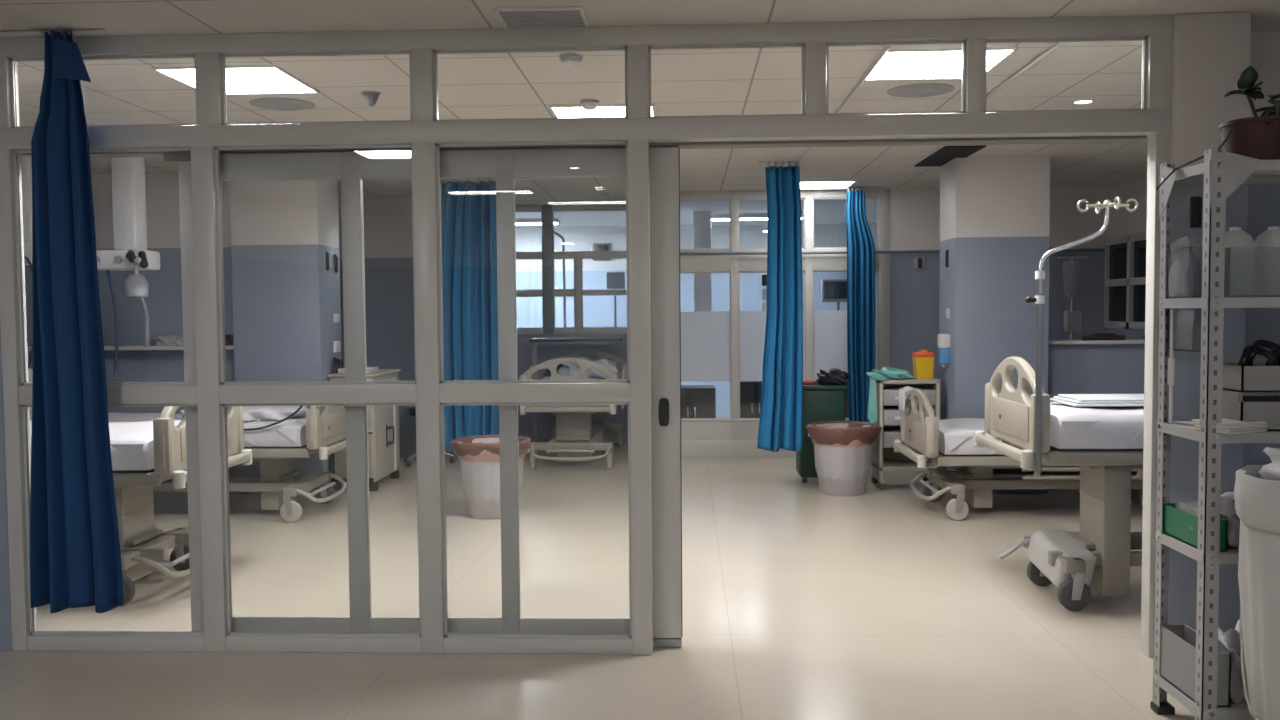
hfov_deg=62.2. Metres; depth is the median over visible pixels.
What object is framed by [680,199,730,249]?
window
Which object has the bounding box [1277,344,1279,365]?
coiled cable
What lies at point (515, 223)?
diffuser
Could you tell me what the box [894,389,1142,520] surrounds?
hospital bed
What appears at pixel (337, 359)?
coiled cable
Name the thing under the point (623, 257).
window
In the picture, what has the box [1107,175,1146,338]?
wall
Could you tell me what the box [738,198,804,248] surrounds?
window
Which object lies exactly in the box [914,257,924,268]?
wall box
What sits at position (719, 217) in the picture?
ceiling light
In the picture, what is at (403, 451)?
baseboard
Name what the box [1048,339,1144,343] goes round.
trim
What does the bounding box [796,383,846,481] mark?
bin
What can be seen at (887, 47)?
rail
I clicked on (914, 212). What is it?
wall
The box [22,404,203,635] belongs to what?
window
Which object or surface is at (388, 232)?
wall
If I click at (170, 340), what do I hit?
plastic bag
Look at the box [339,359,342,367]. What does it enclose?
coiled cable
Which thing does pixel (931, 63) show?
recessed light
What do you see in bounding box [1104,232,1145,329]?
window
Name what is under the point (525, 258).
window
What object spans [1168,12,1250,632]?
wall
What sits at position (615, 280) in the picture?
stand
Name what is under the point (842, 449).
waste bin
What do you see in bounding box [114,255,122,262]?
outlet
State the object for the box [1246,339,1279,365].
coiled cable
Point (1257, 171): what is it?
shelf
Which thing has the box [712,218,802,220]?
diffuser
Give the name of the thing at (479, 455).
waste bin
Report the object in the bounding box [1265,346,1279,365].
coiled cable
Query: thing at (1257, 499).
trash bin
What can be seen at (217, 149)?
window
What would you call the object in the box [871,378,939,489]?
trolley
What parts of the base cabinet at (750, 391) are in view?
door, door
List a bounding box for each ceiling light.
[515,218,560,224]
[711,214,728,220]
[740,214,767,219]
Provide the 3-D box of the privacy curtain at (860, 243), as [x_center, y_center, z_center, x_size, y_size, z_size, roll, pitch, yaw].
[2.228,-0.507,10.716,0.298,2.473,0.149,0,3,3]
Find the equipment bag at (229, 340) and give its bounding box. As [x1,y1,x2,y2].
[225,334,233,345]
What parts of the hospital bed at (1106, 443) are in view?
corner post, inset panel, footboard, clamp knob, corner post, deck frame, pole arm, frame, deck panel, mattress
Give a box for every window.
[10,54,196,127]
[13,148,196,385]
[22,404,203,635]
[215,144,416,384]
[220,50,411,124]
[222,403,420,636]
[433,46,627,120]
[436,141,629,383]
[440,402,631,637]
[515,211,541,252]
[516,224,876,416]
[516,258,542,289]
[516,296,542,328]
[553,210,625,251]
[553,258,574,289]
[554,296,574,328]
[581,257,626,327]
[648,43,804,117]
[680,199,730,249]
[680,272,730,418]
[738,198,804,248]
[739,271,804,418]
[813,197,878,248]
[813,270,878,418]
[826,40,965,114]
[985,36,1146,112]
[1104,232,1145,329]
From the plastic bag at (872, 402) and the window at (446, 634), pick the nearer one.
the window at (446, 634)
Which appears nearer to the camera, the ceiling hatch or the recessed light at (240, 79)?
the ceiling hatch
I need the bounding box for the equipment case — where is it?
[1081,333,1124,339]
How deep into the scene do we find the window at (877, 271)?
10.96 m
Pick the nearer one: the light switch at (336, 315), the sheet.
the sheet
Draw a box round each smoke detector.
[560,53,581,67]
[580,99,598,109]
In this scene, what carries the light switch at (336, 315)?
attached to the pillar at (285, 298)
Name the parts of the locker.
door, drawer, handle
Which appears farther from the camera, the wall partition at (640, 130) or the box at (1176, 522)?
the wall partition at (640, 130)
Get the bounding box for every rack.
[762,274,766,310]
[1150,148,1279,719]
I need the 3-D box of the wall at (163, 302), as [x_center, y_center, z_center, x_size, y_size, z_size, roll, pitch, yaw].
[-4.462,-0.246,9.302,2.070,2.765,0.100,0,3,3]
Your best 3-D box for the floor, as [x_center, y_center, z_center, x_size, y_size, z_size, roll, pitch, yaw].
[-0.540,1.321,5.747,10.800,0.100,20.000,0,3,3]
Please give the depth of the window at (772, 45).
4.62 m
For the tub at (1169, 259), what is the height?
0.180 m
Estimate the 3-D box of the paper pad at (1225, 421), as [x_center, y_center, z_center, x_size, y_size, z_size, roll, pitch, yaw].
[2.034,0.213,3.661,0.180,0.008,0.140,-1,3,-12]
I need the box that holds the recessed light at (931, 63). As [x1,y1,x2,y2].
[861,47,1017,80]
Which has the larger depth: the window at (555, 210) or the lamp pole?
the lamp pole
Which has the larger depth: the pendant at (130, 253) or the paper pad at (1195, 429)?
the pendant at (130, 253)
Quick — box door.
[178,147,682,646]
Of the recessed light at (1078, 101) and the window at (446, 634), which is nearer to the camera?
the window at (446, 634)
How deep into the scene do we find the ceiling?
5.67 m
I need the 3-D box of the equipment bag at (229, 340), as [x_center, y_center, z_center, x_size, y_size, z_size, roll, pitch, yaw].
[-3.620,-0.176,9.118,0.352,0.104,0.157,0,3,3]
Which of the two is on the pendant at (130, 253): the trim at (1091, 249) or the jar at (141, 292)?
the jar at (141, 292)
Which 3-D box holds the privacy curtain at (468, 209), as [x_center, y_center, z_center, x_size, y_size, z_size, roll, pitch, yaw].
[-1.617,-0.415,9.816,0.636,2.513,0.164,0,3,3]
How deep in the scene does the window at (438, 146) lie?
4.69 m
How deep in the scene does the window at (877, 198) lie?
10.93 m
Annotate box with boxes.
[592,243,610,259]
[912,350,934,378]
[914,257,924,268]
[1160,624,1230,706]
[1162,503,1227,551]
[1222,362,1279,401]
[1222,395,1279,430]
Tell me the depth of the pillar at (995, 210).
8.66 m
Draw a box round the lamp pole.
[554,232,565,326]
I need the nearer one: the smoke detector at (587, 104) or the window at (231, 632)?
the window at (231, 632)
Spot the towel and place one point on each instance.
(901, 395)
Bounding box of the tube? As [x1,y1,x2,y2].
[1167,309,1174,422]
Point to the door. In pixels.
(506, 165)
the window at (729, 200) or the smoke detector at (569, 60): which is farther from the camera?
the window at (729, 200)
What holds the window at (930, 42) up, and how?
in the wall partition at (640, 130)
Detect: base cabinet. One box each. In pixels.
[681,385,715,417]
[740,381,761,417]
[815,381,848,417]
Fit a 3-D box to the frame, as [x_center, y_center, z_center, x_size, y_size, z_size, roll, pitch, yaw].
[1.358,-0.372,11.026,2.450,2.765,0.085,0,3,3]
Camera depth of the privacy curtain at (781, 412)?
8.85 m
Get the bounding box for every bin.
[450,435,530,518]
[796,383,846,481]
[806,421,881,495]
[1234,465,1279,719]
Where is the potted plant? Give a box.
[1156,66,1279,190]
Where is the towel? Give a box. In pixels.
[898,386,918,411]
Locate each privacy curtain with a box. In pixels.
[30,29,123,612]
[441,178,498,450]
[757,161,802,451]
[846,187,874,421]
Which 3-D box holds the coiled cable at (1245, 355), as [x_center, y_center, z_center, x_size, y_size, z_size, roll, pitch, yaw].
[2.155,0.022,3.705,0.114,0.143,0.098,-2,3,-34]
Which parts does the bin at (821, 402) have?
lid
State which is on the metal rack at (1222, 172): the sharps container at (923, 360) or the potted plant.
the potted plant
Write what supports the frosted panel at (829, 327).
attached to the frame
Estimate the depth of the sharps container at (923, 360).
8.95 m
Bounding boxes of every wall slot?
[326,252,329,269]
[335,254,337,272]
[945,250,947,267]
[1190,197,1201,227]
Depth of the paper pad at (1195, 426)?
3.58 m
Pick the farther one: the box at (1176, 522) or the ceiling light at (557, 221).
the ceiling light at (557, 221)
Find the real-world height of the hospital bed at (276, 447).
1.007 m
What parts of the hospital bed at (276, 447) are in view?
mattress, frame, deck panel, deck frame, corner post, footboard, inset panel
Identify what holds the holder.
hanging from the metal rack at (1222, 172)
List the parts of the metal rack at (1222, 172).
post, post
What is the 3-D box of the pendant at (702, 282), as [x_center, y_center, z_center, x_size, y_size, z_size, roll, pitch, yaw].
[0.766,-1.009,12.996,0.600,1.665,0.260,0,3,3]
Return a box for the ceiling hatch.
[495,6,588,27]
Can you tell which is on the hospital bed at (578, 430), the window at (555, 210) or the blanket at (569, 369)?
the blanket at (569, 369)
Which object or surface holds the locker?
on the floor
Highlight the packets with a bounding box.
[1175,501,1221,529]
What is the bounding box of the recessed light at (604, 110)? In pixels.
[549,104,655,117]
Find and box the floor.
[0,417,1194,719]
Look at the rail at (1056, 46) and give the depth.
5.38 m
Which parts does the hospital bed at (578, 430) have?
rail, footboard, frame, deck frame, headboard, corner post, rail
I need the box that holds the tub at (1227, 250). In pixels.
[1224,247,1261,297]
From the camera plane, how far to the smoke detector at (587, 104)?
6.19 m
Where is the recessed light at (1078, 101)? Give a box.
[1070,99,1095,103]
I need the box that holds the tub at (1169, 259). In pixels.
[1166,247,1201,298]
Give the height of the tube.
0.420 m
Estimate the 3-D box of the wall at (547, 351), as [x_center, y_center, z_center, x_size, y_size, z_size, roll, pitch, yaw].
[-1.056,0.333,12.377,2.500,1.270,0.080,0,3,3]
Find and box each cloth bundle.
[1218,620,1244,703]
[1259,447,1279,480]
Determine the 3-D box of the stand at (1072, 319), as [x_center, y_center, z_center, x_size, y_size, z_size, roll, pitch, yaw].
[4.085,0.024,9.993,0.483,1.992,0.505,0,3,3]
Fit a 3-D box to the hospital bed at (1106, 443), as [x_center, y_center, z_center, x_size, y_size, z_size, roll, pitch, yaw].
[3.068,0.222,5.542,2.340,2.056,1.041,0,3,3]
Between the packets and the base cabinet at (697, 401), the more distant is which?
the base cabinet at (697, 401)
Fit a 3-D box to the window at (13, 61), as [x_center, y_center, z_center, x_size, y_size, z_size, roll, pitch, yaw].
[-2.393,-1.198,4.748,0.855,0.317,0.024,0,3,3]
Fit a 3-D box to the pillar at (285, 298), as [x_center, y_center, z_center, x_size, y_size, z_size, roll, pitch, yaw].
[-3.055,-0.254,9.215,0.750,2.765,0.550,0,3,3]
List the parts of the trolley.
drawer, drawer, drawer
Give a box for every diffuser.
[515,223,557,224]
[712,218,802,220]
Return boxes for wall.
[0,321,11,650]
[25,172,236,470]
[338,195,415,447]
[517,334,627,442]
[890,186,1108,378]
[1048,344,1144,401]
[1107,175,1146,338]
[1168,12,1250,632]
[1243,31,1279,466]
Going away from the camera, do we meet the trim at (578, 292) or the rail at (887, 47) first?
the rail at (887, 47)
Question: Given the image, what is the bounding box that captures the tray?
[334,367,378,372]
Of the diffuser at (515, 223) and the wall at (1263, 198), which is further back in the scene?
the diffuser at (515, 223)
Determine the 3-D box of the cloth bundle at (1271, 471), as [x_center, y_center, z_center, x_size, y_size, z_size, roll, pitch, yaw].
[2.170,0.336,3.309,0.366,0.190,0.404,0,3,3]
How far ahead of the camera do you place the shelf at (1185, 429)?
3.61 m
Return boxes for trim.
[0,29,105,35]
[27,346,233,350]
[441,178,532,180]
[515,204,626,333]
[542,205,553,333]
[680,248,1104,254]
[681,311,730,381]
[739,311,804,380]
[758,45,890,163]
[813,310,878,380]
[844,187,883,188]
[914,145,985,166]
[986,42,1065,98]
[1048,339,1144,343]
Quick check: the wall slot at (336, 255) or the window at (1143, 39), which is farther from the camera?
the wall slot at (336, 255)
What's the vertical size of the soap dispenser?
0.280 m
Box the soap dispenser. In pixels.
[938,334,949,366]
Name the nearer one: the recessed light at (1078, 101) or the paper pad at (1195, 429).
the paper pad at (1195, 429)
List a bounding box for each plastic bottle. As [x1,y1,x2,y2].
[1168,236,1201,295]
[1225,227,1254,294]
[1254,226,1279,294]
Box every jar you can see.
[124,274,148,297]
[125,288,147,295]
[134,263,137,273]
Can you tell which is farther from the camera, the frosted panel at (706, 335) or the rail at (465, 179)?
the frosted panel at (706, 335)
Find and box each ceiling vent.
[249,98,314,110]
[887,83,954,97]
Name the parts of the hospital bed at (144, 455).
mattress, deck panel, deck frame, frame, corner post, footboard, inset panel, corner post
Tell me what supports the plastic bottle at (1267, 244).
in the tub at (1227, 250)
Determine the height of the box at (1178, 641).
0.190 m
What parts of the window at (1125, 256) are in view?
pane, pane, pane, pane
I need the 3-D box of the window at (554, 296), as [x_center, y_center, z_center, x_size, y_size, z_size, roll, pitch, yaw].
[-0.878,-0.557,12.327,0.250,0.380,0.024,0,3,3]
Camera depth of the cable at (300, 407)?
7.66 m
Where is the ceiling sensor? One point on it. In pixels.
(371, 97)
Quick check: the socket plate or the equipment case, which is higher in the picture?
the equipment case
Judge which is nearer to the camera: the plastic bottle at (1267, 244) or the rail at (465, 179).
the plastic bottle at (1267, 244)
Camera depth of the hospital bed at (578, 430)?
10.23 m
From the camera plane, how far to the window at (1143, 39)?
4.55 m
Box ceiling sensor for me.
[361,91,380,105]
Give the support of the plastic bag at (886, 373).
on the trolley
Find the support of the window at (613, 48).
in the wall partition at (640, 130)
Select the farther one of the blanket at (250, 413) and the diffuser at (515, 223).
the diffuser at (515, 223)
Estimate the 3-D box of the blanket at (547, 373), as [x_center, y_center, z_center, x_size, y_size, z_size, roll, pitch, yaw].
[-0.891,0.077,11.671,0.340,0.184,0.627,0,3,3]
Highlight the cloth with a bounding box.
[803,380,816,384]
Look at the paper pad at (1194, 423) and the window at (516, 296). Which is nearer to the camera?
the paper pad at (1194, 423)
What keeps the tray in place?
on the locker
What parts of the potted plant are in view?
stem, pot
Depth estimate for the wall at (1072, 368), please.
8.90 m
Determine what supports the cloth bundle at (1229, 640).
on the metal rack at (1222, 172)
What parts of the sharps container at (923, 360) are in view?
lid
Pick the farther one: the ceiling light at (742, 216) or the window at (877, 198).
the ceiling light at (742, 216)
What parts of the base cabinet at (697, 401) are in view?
door, door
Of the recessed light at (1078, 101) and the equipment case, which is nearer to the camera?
the recessed light at (1078, 101)
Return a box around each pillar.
[230,180,341,493]
[939,156,1049,493]
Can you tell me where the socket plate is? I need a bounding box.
[333,341,340,351]
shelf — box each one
[1153,672,1254,719]
[1155,531,1238,563]
[1157,421,1279,442]
[1159,297,1279,307]
[1175,160,1279,183]
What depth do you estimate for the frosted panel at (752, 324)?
11.03 m
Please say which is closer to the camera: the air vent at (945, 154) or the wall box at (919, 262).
the air vent at (945, 154)
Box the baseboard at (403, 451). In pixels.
[400,448,416,457]
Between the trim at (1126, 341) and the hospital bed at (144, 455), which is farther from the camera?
the trim at (1126, 341)
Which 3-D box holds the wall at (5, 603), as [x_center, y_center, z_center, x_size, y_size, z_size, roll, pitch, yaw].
[-3.823,0.151,0.575,1.510,2.765,8.700,0,3,3]
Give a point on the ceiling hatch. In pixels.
(549, 16)
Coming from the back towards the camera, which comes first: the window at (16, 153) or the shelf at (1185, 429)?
the window at (16, 153)
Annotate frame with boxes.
[680,189,889,456]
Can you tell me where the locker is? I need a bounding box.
[328,369,400,490]
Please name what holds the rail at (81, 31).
attached to the wall at (5, 603)
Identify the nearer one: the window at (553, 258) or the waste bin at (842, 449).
the waste bin at (842, 449)
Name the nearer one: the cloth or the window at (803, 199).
the cloth
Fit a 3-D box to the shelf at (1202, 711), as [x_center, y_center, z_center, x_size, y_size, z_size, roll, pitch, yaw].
[2.400,1.209,3.819,0.919,0.035,0.384,0,3,3]
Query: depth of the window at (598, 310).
15.14 m
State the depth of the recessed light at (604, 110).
6.51 m
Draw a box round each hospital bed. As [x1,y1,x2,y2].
[30,406,251,603]
[30,406,346,521]
[519,349,626,469]
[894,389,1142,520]
[974,196,1143,610]
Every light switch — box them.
[333,313,339,322]
[946,308,949,317]
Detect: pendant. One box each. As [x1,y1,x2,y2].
[96,157,159,372]
[693,211,711,311]
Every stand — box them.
[606,272,624,326]
[1057,256,1087,339]
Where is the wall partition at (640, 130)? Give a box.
[0,15,1173,657]
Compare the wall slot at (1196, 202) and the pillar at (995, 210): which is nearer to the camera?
the wall slot at (1196, 202)
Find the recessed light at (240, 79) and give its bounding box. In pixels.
[151,65,319,94]
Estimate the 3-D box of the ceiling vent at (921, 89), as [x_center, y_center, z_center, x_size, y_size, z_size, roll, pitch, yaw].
[1.586,-1.508,5.993,0.370,0.036,0.370,0,3,3]
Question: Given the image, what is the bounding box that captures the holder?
[1169,308,1200,351]
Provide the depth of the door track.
4.71 m
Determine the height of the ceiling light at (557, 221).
0.060 m
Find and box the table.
[530,337,622,441]
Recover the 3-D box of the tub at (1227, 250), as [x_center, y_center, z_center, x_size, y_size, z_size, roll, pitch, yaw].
[2.264,-0.307,3.735,0.500,0.170,0.260,0,3,3]
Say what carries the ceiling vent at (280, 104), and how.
in the ceiling
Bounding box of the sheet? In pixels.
[1050,394,1143,406]
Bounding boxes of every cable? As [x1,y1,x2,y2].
[244,406,302,430]
[332,357,335,373]
[335,358,339,372]
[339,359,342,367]
[1237,345,1277,365]
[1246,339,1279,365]
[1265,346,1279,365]
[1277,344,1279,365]
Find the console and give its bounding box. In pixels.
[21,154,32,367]
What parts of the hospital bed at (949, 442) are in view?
corner post, inset panel, footboard, corner post, mattress, deck panel, deck frame, frame, rail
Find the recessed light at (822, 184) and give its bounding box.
[800,180,856,188]
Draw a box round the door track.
[22,135,1146,160]
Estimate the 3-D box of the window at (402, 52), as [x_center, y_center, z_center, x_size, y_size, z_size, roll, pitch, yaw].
[-1.432,-1.204,4.706,0.860,0.317,0.024,0,3,3]
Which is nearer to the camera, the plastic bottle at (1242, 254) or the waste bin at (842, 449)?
the plastic bottle at (1242, 254)
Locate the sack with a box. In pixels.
[816,368,849,384]
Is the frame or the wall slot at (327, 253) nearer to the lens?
the wall slot at (327, 253)
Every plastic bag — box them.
[151,335,182,345]
[866,367,915,379]
[867,376,878,422]
[1197,492,1239,548]
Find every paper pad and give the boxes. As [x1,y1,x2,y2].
[1192,418,1266,425]
[1192,422,1267,427]
[1194,425,1266,431]
[1194,428,1266,434]
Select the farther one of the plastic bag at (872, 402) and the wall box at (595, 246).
the wall box at (595, 246)
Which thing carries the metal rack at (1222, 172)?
on the floor
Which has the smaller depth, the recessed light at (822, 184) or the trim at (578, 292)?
the recessed light at (822, 184)
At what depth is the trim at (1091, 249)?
10.88 m
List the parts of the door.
pane, pane, handle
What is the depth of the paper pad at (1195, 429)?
3.59 m
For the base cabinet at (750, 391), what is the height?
0.720 m
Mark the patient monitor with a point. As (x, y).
(832, 290)
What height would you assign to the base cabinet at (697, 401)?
0.660 m
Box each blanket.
[180,406,308,420]
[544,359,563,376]
[558,357,621,379]
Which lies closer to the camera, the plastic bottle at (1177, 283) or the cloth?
the plastic bottle at (1177, 283)
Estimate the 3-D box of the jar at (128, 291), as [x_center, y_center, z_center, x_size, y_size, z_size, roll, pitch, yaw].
[-3.594,-0.484,7.570,0.148,0.055,0.148,0,3,3]
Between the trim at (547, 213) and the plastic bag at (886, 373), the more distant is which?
the trim at (547, 213)
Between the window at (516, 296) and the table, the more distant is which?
the window at (516, 296)
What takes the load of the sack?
on the bin at (821, 402)
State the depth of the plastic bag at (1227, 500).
3.69 m
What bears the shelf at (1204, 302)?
attached to the metal rack at (1222, 172)
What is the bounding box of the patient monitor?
[821,279,846,309]
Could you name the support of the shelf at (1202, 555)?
attached to the metal rack at (1222, 172)
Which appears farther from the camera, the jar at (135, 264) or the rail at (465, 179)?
the rail at (465, 179)
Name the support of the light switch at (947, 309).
attached to the pillar at (995, 210)
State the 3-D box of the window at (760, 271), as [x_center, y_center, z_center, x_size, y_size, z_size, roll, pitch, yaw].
[1.373,-0.150,11.041,0.685,1.540,0.024,0,3,3]
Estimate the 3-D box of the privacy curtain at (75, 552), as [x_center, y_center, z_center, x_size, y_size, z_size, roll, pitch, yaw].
[-2.484,-0.157,4.615,0.389,2.532,0.178,0,3,3]
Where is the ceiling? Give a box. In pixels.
[0,0,1279,227]
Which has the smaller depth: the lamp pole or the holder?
the holder
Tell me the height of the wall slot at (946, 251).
0.150 m

